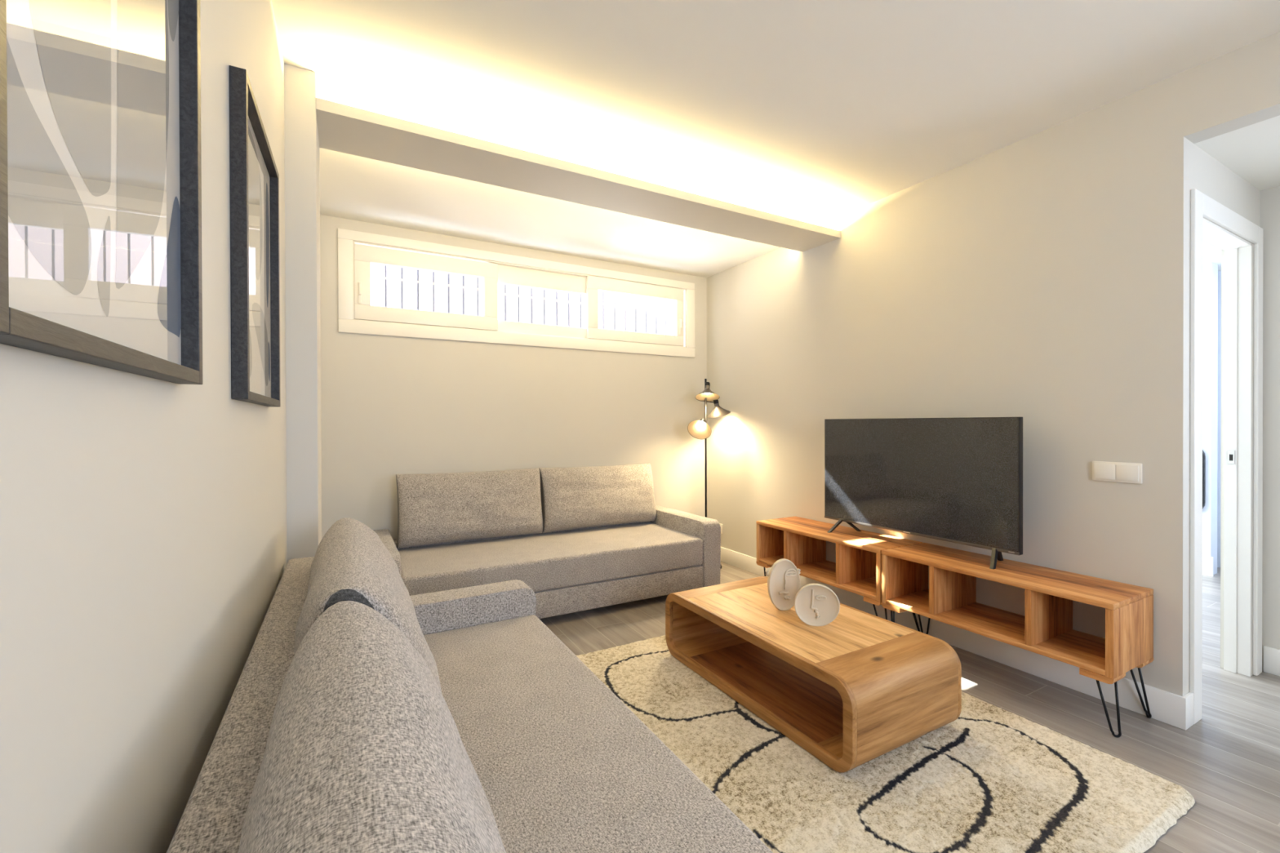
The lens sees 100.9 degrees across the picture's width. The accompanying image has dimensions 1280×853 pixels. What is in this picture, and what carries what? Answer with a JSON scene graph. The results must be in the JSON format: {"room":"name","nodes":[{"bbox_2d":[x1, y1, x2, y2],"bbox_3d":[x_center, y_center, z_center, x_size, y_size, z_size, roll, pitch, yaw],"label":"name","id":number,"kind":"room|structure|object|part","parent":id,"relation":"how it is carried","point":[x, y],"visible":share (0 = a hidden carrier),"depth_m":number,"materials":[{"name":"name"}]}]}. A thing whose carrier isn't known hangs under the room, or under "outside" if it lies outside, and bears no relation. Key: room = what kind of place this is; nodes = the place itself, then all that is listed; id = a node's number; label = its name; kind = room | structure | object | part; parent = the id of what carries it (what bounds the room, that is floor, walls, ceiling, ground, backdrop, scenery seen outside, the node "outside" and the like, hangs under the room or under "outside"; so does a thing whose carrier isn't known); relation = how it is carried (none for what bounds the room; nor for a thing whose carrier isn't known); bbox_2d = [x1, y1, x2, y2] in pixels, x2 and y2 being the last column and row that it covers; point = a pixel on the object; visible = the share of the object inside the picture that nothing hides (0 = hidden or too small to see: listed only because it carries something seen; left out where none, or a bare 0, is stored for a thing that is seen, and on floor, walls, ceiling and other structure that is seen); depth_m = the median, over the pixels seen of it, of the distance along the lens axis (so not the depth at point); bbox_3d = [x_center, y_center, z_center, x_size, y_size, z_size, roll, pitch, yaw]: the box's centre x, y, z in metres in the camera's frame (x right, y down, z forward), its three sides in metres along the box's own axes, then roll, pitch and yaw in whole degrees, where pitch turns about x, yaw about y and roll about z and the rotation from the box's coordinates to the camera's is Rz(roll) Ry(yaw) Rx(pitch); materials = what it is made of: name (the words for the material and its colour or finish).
{"room":"living room","nodes":[
{"label":"living room","id":0,"kind":"room"},
{"bbox_2d":[0,0,287,852],"bbox_3d":[-0.369,-0.134,0.027,0.150,2.670,4.410,0,0,-28],"label":"wall","id":1,"kind":"structure","parent":0,"point":[144,543],"depth_m":0.65,"materials":[{"name":"grey paint"}]},
{"bbox_2d":[0,0,202,384],"bbox_3d":[-0.557,-0.428,0.566,0.030,0.730,0.528,0,0,-28],"label":"framed print","id":2,"kind":"object","parent":1,"relation":"attached to","point":[100,153],"visible":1,"depth_m":0.54,"materials":[{"name":"white paper"}]},
{"bbox_2d":[229,65,280,406],"bbox_3d":[-0.990,-0.415,1.375,0.030,0.712,0.544,0,0,-28],"label":"framed print","id":3,"kind":"object","parent":1,"relation":"attached to","point":[255,273],"visible":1,"depth_m":1.31,"materials":[{"name":"black wood"}]},
{"bbox_2d":[248,136,259,394],"bbox_3d":[-0.999,-0.415,1.370,0.007,0.682,0.514,0,0,-28],"label":"artwork","id":4,"kind":"object","parent":3,"relation":"attached to","point":[253,141],"depth_m":1.34,"materials":[{"name":"beige paper"}]},
{"bbox_3d":[-0.994,-0.415,1.373,0.003,0.676,0.508,0,0,-28],"label":"glass","id":5,"kind":"part","parent":3,"relation":"part of","materials":[{"name":"clear glass"}]},
{"bbox_2d":[284,63,321,562],"bbox_3d":[-1.447,-0.091,2.137,0.257,2.570,0.329,0,0,-29],"label":"wall column","id":6,"kind":"structure","parent":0,"point":[302,159],"depth_m":2.03,"materials":[{"name":"grey paint"}]},
{"bbox_2d":[320,214,706,539],"bbox_3d":[-0.756,-0.102,4.100,3.276,2.570,0.120,0,0,-29],"label":"wall","id":7,"kind":"structure","parent":0,"point":[391,406],"depth_m":3.84,"materials":[{"name":"grey paint"}]},
{"bbox_2d":[337,228,694,357],"bbox_3d":[-0.739,-0.939,4.076,2.760,0.660,0.134,0,0,-29],"label":"window","id":8,"kind":"structure","parent":7,"relation":"in","point":[357,250],"depth_m":3.84,"materials":[{"name":"white"}]},
{"bbox_3d":[-1.810,-0.866,3.417,0.024,0.140,0.026,0,0,-29],"label":"handle","id":9,"kind":"part","parent":8,"relation":"part of","materials":[{"name":"white plastic"}]},
{"bbox_2d":[384,265,386,306],"bbox_3d":[-1.754,-0.966,3.644,0.011,0.281,0.012,0,0,-29],"label":"bar","id":10,"kind":"object","parent":8,"relation":"in","point":[385,268],"depth_m":3.64,"materials":[{"name":"grey metal"}]},
{"bbox_2d":[400,267,403,308],"bbox_3d":[-1.664,-0.966,3.694,0.012,0.280,0.012,0,0,-29],"label":"bar","id":11,"kind":"object","parent":8,"relation":"in","point":[402,286],"depth_m":3.69,"materials":[{"name":"grey metal"}]},
{"bbox_2d":[417,269,418,310],"bbox_3d":[-1.574,-0.967,3.744,0.007,0.283,0.012,0,0,-29],"label":"bar","id":12,"kind":"object","parent":8,"relation":"in","point":[417,269],"depth_m":3.74,"materials":[{"name":"grey metal"}]},
{"bbox_3d":[-1.449,-0.942,3.651,0.921,0.486,0.035,0,0,-29],"label":"sash","id":13,"kind":"part","parent":8,"relation":"part of","materials":[{"name":"white"}]},
{"bbox_2d":[432,271,434,311],"bbox_3d":[-1.484,-0.966,3.794,0.007,0.281,0.012,0,0,-29],"label":"bar","id":14,"kind":"object","parent":8,"relation":"in","point":[433,272],"depth_m":3.79,"materials":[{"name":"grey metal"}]},
{"bbox_2d":[447,273,449,312],"bbox_3d":[-1.393,-0.970,3.845,0.011,0.279,0.012,0,0,-29],"label":"bar","id":15,"kind":"object","parent":8,"relation":"in","point":[448,274],"depth_m":3.84,"materials":[{"name":"grey metal"}]},
{"bbox_2d":[462,275,464,314],"bbox_3d":[-1.301,-0.970,3.896,0.007,0.282,0.012,0,0,-29],"label":"bar","id":16,"kind":"object","parent":8,"relation":"in","point":[463,275],"depth_m":3.89,"materials":[{"name":"grey metal"}]},
{"bbox_2d":[476,277,478,315],"bbox_3d":[-1.214,-0.968,3.945,0.007,0.280,0.012,0,0,-29],"label":"bar","id":17,"kind":"object","parent":8,"relation":"in","point":[477,277],"depth_m":3.94,"materials":[{"name":"grey metal"}]},
{"bbox_2d":[504,284,506,320],"bbox_3d":[-1.033,-0.946,4.046,0.007,0.269,0.012,0,0,-29],"label":"bar","id":18,"kind":"object","parent":8,"relation":"in","point":[504,285],"depth_m":4.04,"materials":[{"name":"grey metal"}]},
{"bbox_2d":[517,286,519,322],"bbox_3d":[-0.944,-0.945,4.096,0.007,0.272,0.012,0,0,-29],"label":"bar","id":19,"kind":"object","parent":8,"relation":"in","point":[517,286],"depth_m":4.09,"materials":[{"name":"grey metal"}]},
{"bbox_2d":[530,288,532,323],"bbox_3d":[-0.854,-0.947,4.146,0.007,0.269,0.012,0,0,-29],"label":"bar","id":20,"kind":"object","parent":8,"relation":"in","point":[531,288],"depth_m":4.14,"materials":[{"name":"grey metal"}]},
{"bbox_3d":[-0.752,-0.951,4.088,0.880,0.497,0.030,0,0,-29],"label":"sash","id":21,"kind":"part","parent":8,"relation":"part of","materials":[{"name":"white"}]},
{"bbox_2d":[543,289,545,324],"bbox_3d":[-0.761,-0.946,4.198,0.008,0.273,0.012,0,0,-29],"label":"bar","id":22,"kind":"object","parent":8,"relation":"in","point":[544,290],"depth_m":4.19,"materials":[{"name":"grey metal"}]},
{"bbox_2d":[555,290,557,325],"bbox_3d":[-0.671,-0.950,4.248,0.008,0.275,0.012,0,0,-29],"label":"bar","id":23,"kind":"object","parent":8,"relation":"in","point":[556,291],"depth_m":4.24,"materials":[{"name":"grey metal"}]},
{"bbox_2d":[568,292,569,326],"bbox_3d":[-0.580,-0.952,4.299,0.008,0.272,0.012,0,0,-29],"label":"bar","id":24,"kind":"object","parent":8,"relation":"in","point":[568,292],"depth_m":4.30,"materials":[{"name":"grey metal"}]},
{"bbox_2d":[579,293,581,328],"bbox_3d":[-0.492,-0.950,4.348,0.008,0.275,0.012,0,0,-29],"label":"bar","id":25,"kind":"object","parent":8,"relation":"in","point":[580,294],"depth_m":4.34,"materials":[{"name":"grey metal"}]},
{"bbox_2d":[602,291,604,328],"bbox_3d":[-0.312,-0.978,4.448,0.009,0.309,0.012,0,0,-29],"label":"bar","id":26,"kind":"object","parent":8,"relation":"in","point":[602,291],"depth_m":4.45,"materials":[{"name":"grey metal"}]},
{"bbox_2d":[613,293,615,329],"bbox_3d":[-0.218,-0.979,4.500,0.009,0.306,0.012,0,0,-29],"label":"bar","id":27,"kind":"object","parent":8,"relation":"in","point":[614,293],"depth_m":4.50,"materials":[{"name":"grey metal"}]},
{"bbox_2d":[624,293,626,331],"bbox_3d":[-0.129,-0.979,4.550,0.009,0.315,0.012,0,0,-29],"label":"bar","id":28,"kind":"object","parent":8,"relation":"in","point":[624,294],"depth_m":4.55,"materials":[{"name":"grey metal"}]},
{"bbox_3d":[-0.021,-0.955,4.449,0.918,0.497,0.033,0,0,-29],"label":"sash","id":29,"kind":"part","parent":8,"relation":"part of","materials":[{"name":"white"}]},
{"bbox_2d":[635,295,636,332],"bbox_3d":[-0.038,-0.980,4.601,0.009,0.313,0.012,0,0,-29],"label":"bar","id":30,"kind":"object","parent":8,"relation":"in","point":[635,295],"depth_m":4.60,"materials":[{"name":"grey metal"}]},
{"bbox_2d":[645,297,646,333],"bbox_3d":[0.051,-0.980,4.651,0.005,0.308,0.012,0,0,-29],"label":"bar","id":31,"kind":"object","parent":8,"relation":"in","point":[646,297],"depth_m":4.65,"materials":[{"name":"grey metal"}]},
{"bbox_2d":[655,297,657,333],"bbox_3d":[0.142,-0.983,4.701,0.009,0.312,0.012,0,0,-29],"label":"bar","id":32,"kind":"object","parent":8,"relation":"in","point":[655,298],"depth_m":4.70,"materials":[{"name":"grey metal"}]},
{"bbox_2d":[665,299,666,334],"bbox_3d":[0.232,-0.983,4.751,0.010,0.309,0.012,0,0,-29],"label":"bar","id":33,"kind":"object","parent":8,"relation":"in","point":[665,300],"depth_m":4.75,"materials":[{"name":"grey metal"}]},
{"bbox_3d":[0.362,-0.878,4.628,0.024,0.140,0.026,0,0,-29],"label":"handle","id":34,"kind":"part","parent":8,"relation":"part of","materials":[{"name":"white plastic"}]},
{"bbox_2d":[317,88,826,277],"bbox_3d":[-0.447,-1.409,3.420,3.166,0.140,1.362,0,0,-29],"label":"ceiling","id":35,"kind":"structure","parent":0,"point":[353,187],"depth_m":3.32,"materials":[{"name":"white paint"}]},
{"bbox_2d":[271,0,1279,222],"bbox_3d":[0.922,-1.427,0.812,3.316,0.100,4.527,0,0,-29],"label":"ceiling","id":36,"kind":"structure","parent":0,"point":[822,110],"depth_m":2.06,"materials":[{"name":"white paint"}]},
{"bbox_2d":[539,561,1279,852],"bbox_3d":[2.267,1.222,2.414,7.700,0.080,6.400,0,0,-29],"label":"floor","id":37,"kind":"structure","parent":0,"point":[1228,760],"depth_m":2.10,"materials":[{"name":"grey wood"}]},
{"bbox_2d":[166,517,773,852],"bbox_3d":[-0.363,0.762,1.191,0.890,0.867,2.210,0,0,-29],"label":"sofa","id":38,"kind":"object","parent":37,"relation":"on","point":[363,714],"visible":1,"depth_m":1.02,"materials":[{"name":"grey fabric"}]},
{"bbox_3d":[-0.697,0.817,1.005,0.125,0.660,2.210,0,0,-29],"label":"panel","id":39,"kind":"part","parent":38,"relation":"part of","materials":[{"name":"grey fabric"}]},
{"bbox_2d":[293,517,442,694],"bbox_3d":[-0.796,0.560,1.504,0.309,0.470,0.945,-13,7,-28],"label":"cushion","id":40,"kind":"object","parent":38,"relation":"on","point":[351,562],"depth_m":1.27,"materials":[{"name":"grey fabric"}]},
{"bbox_2d":[238,600,506,852],"bbox_3d":[-0.326,0.569,0.656,0.323,0.455,0.930,-13,6,-28],"label":"cushion","id":41,"kind":"object","parent":38,"relation":"on","point":[359,748],"depth_m":0.62,"materials":[{"name":"grey fabric"}]},
{"bbox_3d":[-0.865,0.913,2.094,0.890,0.460,0.145,0,0,-29],"label":"arm","id":42,"kind":"part","parent":38,"relation":"part of"},
{"bbox_3d":[-0.306,0.889,1.224,0.760,0.188,1.912,0,0,-29],"label":"seat","id":43,"kind":"part","parent":38,"relation":"part of","materials":[{"name":"grey fabric"}]},
{"bbox_2d":[373,462,720,618],"bbox_3d":[-0.609,0.746,3.597,2.225,0.878,0.872,0,0,-29],"label":"sofa","id":44,"kind":"object","parent":37,"relation":"on","point":[581,539],"visible":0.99,"depth_m":3.52,"materials":[{"name":"grey fabric"}]},
{"bbox_3d":[-1.516,0.910,3.091,0.145,0.460,0.872,0,0,-29],"label":"arm","id":45,"kind":"part","parent":44,"relation":"part of"},
{"bbox_2d":[395,467,542,548],"bbox_3d":[-1.153,0.544,3.641,0.955,0.475,0.274,0,-6,-29],"label":"cushion","id":46,"kind":"object","parent":44,"relation":"on","point":[451,510],"depth_m":3.53,"materials":[{"name":"grey fabric"}]},
{"bbox_3d":[-0.790,0.939,3.924,1.933,0.390,0.125,0,0,-29],"label":"panel","id":47,"kind":"part","parent":44,"relation":"part of","materials":[{"name":"grey fabric"}]},
{"bbox_3d":[-0.577,0.879,3.541,1.927,0.188,0.742,0,0,-29],"label":"seat","id":48,"kind":"part","parent":44,"relation":"part of","materials":[{"name":"grey fabric"}]},
{"bbox_2d":[538,462,656,533],"bbox_3d":[-0.323,0.540,4.105,0.940,0.475,0.273,0,-6,-29],"label":"cushion","id":49,"kind":"object","parent":44,"relation":"on","point":[597,499],"depth_m":3.99,"materials":[{"name":"grey fabric"}]},
{"bbox_3d":[0.300,0.900,4.105,0.145,0.460,0.872,0,0,-29],"label":"arm","id":50,"kind":"part","parent":44,"relation":"part of"},
{"bbox_2d":[687,378,730,568],"bbox_3d":[0.556,0.389,4.410,0.396,1.578,0.305,0,0,-29],"label":"floor lamp","id":51,"kind":"object","parent":37,"relation":"on","point":[699,429],"visible":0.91,"depth_m":4.37,"materials":[{"name":"black metal"}]},
{"bbox_3d":[0.485,0.025,4.295,0.164,0.164,0.176,0,0,-29],"label":"lamp shade","id":52,"kind":"part","parent":51,"relation":"part of","materials":[{"name":"brown metal"}]},
{"bbox_3d":[0.498,-0.003,4.330,0.048,0.048,0.048,0,0,-29],"label":"bulb","id":53,"kind":"part","parent":51,"relation":"part of","materials":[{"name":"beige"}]},
{"bbox_3d":[0.555,-0.281,4.351,0.196,0.147,0.193,0,0,-29],"label":"lamp shade","id":54,"kind":"part","parent":51,"relation":"part of","materials":[{"name":"brown metal"}]},
{"bbox_3d":[0.661,-0.142,4.427,0.191,0.146,0.200,0,0,-29],"label":"lamp shade","id":55,"kind":"part","parent":51,"relation":"part of","materials":[{"name":"brown metal"}]},
{"bbox_2d":[755,516,922,631],"bbox_3d":[1.205,0.918,3.330,0.372,0.526,0.972,0,0,-29],"label":"media console","id":56,"kind":"object","parent":37,"relation":"on","point":[857,567],"visible":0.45,"depth_m":3.24,"materials":[{"name":"brown wood"}]},
{"bbox_3d":[0.974,0.804,3.742,0.370,0.256,0.026,0,0,-29],"label":"panel","id":57,"kind":"part","parent":56,"relation":"part of","materials":[{"name":"brown wood"}]},
{"bbox_3d":[1.435,0.807,2.916,0.370,0.256,0.026,0,0,-29],"label":"panel","id":58,"kind":"part","parent":56,"relation":"part of","materials":[{"name":"brown wood"}]},
{"bbox_3d":[1.309,1.070,2.866,0.090,0.226,0.024,0,0,3],"label":"hairpin leg","id":59,"kind":"part","parent":56,"relation":"part of","materials":[{"name":"black metal"}]},
{"bbox_3d":[1.553,1.068,2.991,0.070,0.227,0.089,0,0,17],"label":"hairpin leg","id":60,"kind":"part","parent":56,"relation":"part of","materials":[{"name":"black metal"}]},
{"bbox_2d":[576,635,1195,852],"bbox_3d":[0.632,1.172,2.140,1.584,0.024,1.930,0,0,-29],"label":"rug","id":61,"kind":"object","parent":37,"relation":"on","point":[992,779],"visible":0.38,"depth_m":1.73,"materials":[{"name":"carpet"}]},
{"bbox_2d":[665,576,961,773],"bbox_3d":[0.679,0.999,2.370,0.615,0.320,1.152,0,0,-29],"label":"coffee table","id":62,"kind":"object","parent":61,"relation":"on","point":[851,691],"visible":0.96,"depth_m":2.07,"materials":[{"name":"brown wood"}]},
{"bbox_3d":[0.441,0.998,2.796,0.571,0.320,0.175,0,0,-29],"label":"panel","id":63,"kind":"part","parent":62,"relation":"part of","materials":[{"name":"brown wood"}]},
{"bbox_3d":[0.679,1.143,2.370,0.571,0.032,0.802,0,0,-29],"label":"panel","id":64,"kind":"part","parent":62,"relation":"part of","materials":[{"name":"brown wood"}]},
{"bbox_2d":[764,558,800,610],"bbox_3d":[0.658,0.722,2.430,0.172,0.233,0.045,0,0,-7],"label":"sculpture","id":65,"kind":"object","parent":62,"relation":"on","point":[784,583],"visible":0.99,"depth_m":2.42,"materials":[{"name":"beige ceramic"}]},
{"bbox_3d":[0.678,0.855,2.369,0.571,0.032,0.802,0,0,-29],"label":"panel","id":66,"kind":"part","parent":62,"relation":"part of","materials":[{"name":"brown wood"}]},
{"bbox_2d":[794,583,839,626],"bbox_3d":[0.749,0.752,2.242,0.184,0.175,0.045,0,0,13],"label":"sculpture","id":67,"kind":"object","parent":62,"relation":"on","point":[815,604],"visible":1,"depth_m":2.23,"materials":[{"name":"beige ceramic"}]},
{"bbox_3d":[0.917,1.000,1.943,0.571,0.320,0.175,0,0,-29],"label":"panel","id":68,"kind":"part","parent":62,"relation":"part of","materials":[{"name":"brown wood"}]},
{"bbox_2d":[881,542,1153,737],"bbox_3d":[1.682,0.921,2.475,0.372,0.526,0.972,0,0,-29],"label":"media console","id":69,"kind":"object","parent":37,"relation":"on","point":[1046,629],"visible":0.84,"depth_m":2.30,"materials":[{"name":"brown wood"}]},
{"bbox_3d":[1.342,1.070,2.807,0.024,0.226,0.090,0,0,29],"label":"hairpin leg","id":70,"kind":"part","parent":69,"relation":"part of","materials":[{"name":"black metal"}]},
{"bbox_3d":[1.451,0.807,2.887,0.370,0.256,0.026,0,0,-29],"label":"panel","id":71,"kind":"part","parent":69,"relation":"part of","materials":[{"name":"brown wood"}]},
{"bbox_2d":[824,417,1022,569],"bbox_3d":[1.477,0.305,2.915,0.213,0.702,1.125,0,0,-29],"label":"television","id":72,"kind":"object","parent":69,"relation":"on","point":[953,480],"visible":1,"depth_m":2.77,"materials":[{"name":"black plastic"}]},
{"bbox_3d":[1.576,1.068,2.949,0.089,0.227,0.070,0,0,14],"label":"hairpin leg","id":73,"kind":"part","parent":69,"relation":"part of","materials":[{"name":"black metal"}]},
{"bbox_3d":[1.786,1.072,2.011,0.090,0.226,0.024,0,0,3],"label":"hairpin leg","id":74,"kind":"part","parent":69,"relation":"part of","materials":[{"name":"black metal"}]},
{"bbox_3d":[1.912,0.810,2.061,0.370,0.256,0.026,0,0,-29],"label":"panel","id":75,"kind":"part","parent":69,"relation":"part of","materials":[{"name":"brown wood"}]},
{"bbox_3d":[2.030,1.071,2.136,0.070,0.227,0.089,0,0,17],"label":"hairpin leg","id":76,"kind":"part","parent":69,"relation":"part of","materials":[{"name":"black metal"}]},
{"bbox_2d":[706,31,1279,696],"bbox_3d":[2.090,-0.102,2.248,0.110,2.570,5.889,0,0,-29],"label":"wall","id":77,"kind":"structure","parent":0,"point":[1042,278],"depth_m":2.53,"materials":[{"name":"grey paint"}]},
{"bbox_2d":[315,97,840,252],"bbox_3d":[-0.046,-1.312,2.915,2.959,0.143,0.329,0,0,-29],"label":"ceiling beam","id":78,"kind":"structure","parent":77,"relation":"attached to","point":[342,128],"depth_m":2.61,"materials":[{"name":"grey paint"}]},
{"bbox_2d":[720,546,1186,730],"bbox_3d":[1.368,1.118,3.428,0.013,0.125,3.131,0,0,-29],"label":"baseboard","id":79,"kind":"structure","parent":77,"relation":"attached to","point":[1166,707],"depth_m":2.54,"materials":[{"name":"white paint"}]},
{"bbox_2d":[1092,461,1142,484],"bbox_3d":[2.022,0.194,2.244,0.014,0.084,0.166,0,0,-29],"label":"light switch","id":80,"kind":"object","parent":77,"relation":"attached to","point":[1118,472],"visible":1,"depth_m":2.24,"materials":[{"name":"white plastic"}]},
{"bbox_2d":[1183,692,1193,728],"bbox_3d":[2.165,1.121,2.087,0.071,0.125,0.013,0,0,-29],"label":"baseboard","id":81,"kind":"structure","parent":77,"relation":"attached to","point":[1189,696],"depth_m":2.08,"materials":[{"name":"white paint"}]},
{"bbox_2d":[1202,262,1217,574],"bbox_3d":[4.065,-0.085,4.976,0.150,2.500,1.870,0,0,-29],"label":"pier","id":82,"kind":"object","parent":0,"point":[1210,270],"visible":0.21,"depth_m":4.15,"materials":[{"name":"white paint"}]},
{"bbox_2d":[1202,449,1205,508],"bbox_3d":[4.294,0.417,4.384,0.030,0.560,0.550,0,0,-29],"label":"door handle","id":83,"kind":"object","parent":82,"relation":"attached to","point":[1203,453],"visible":0.06,"depth_m":4.14,"materials":[{"name":"black metal"}]},
{"bbox_2d":[1202,241,1221,271],"bbox_3d":[3.074,-1.328,4.099,3.424,0.100,2.429,0,0,-29],"label":"ceiling","id":84,"kind":"structure","parent":0,"point":[1211,253],"depth_m":3.95,"materials":[{"name":"white paint"}]},
{"bbox_2d":[1217,270,1221,568],"bbox_3d":[3.139,-0.078,3.995,3.424,2.500,2.680,0,0,-29],"label":"wall","id":85,"kind":"structure","parent":0,"point":[1219,434],"depth_m":4.36,"materials":[{"name":"white paint"}]},
{"bbox_2d":[1202,555,1213,576],"bbox_3d":[4.025,1.091,4.891,0.015,0.150,1.785,0,0,-29],"label":"baseboard","id":86,"kind":"structure","parent":85,"relation":"attached to","point":[1207,562],"depth_m":4.13,"materials":[{"name":"white paint"}]},
{"bbox_2d":[1193,143,1260,675],"bbox_3d":[2.646,0.022,2.417,1.024,2.317,0.100,0,0,-29],"label":"wall","id":87,"kind":"structure","parent":0,"point":[1211,178],"depth_m":2.49,"materials":[{"name":"grey paint"}]},
{"bbox_2d":[1189,188,1262,724],"bbox_3d":[2.565,0.119,2.354,0.898,2.125,0.100,0,0,-29],"label":"door","id":88,"kind":"structure","parent":87,"relation":"in","point":[1237,251],"depth_m":2.50,"materials":[{"name":"white paint"}]},
{"bbox_3d":[2.838,0.147,2.537,0.004,0.065,0.022,0,0,-29],"label":"strike plate","id":89,"kind":"part","parent":88,"relation":"part of","materials":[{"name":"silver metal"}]},
{"bbox_2d":[1194,115,1279,190],"bbox_3d":[3.318,-1.192,1.201,1.024,0.120,2.871,0,0,-29],"label":"ceiling","id":90,"kind":"structure","parent":0,"point":[1252,152],"depth_m":2.18,"materials":[{"name":"white paint"}]},
{"bbox_2d":[1260,185,1279,671],"bbox_3d":[3.731,0.024,1.378,0.141,2.317,2.771,0,0,-29],"label":"wall","id":91,"kind":"structure","parent":0,"point":[1269,197],"depth_m":2.52,"materials":[{"name":"grey paint"}]},
{"bbox_2d":[1263,645,1279,675],"bbox_3d":[3.671,1.121,1.339,0.013,0.125,2.755,0,0,-29],"label":"baseboard","id":92,"kind":"structure","parent":91,"relation":"attached to","point":[1271,655],"depth_m":2.51,"materials":[{"name":"white paint"}]},
{"label":"outside","id":93,"kind":"structure","parent":0,"visible":0},
{"bbox_2d":[370,263,675,335],"bbox_3d":[-1.218,-0.973,5.765,8.500,5.300,0.060,0,0,-29],"label":"wall","id":94,"kind":"structure","parent":93,"point":[377,271],"depth_m":5.66,"materials":[{"name":"beige"}]}
]}

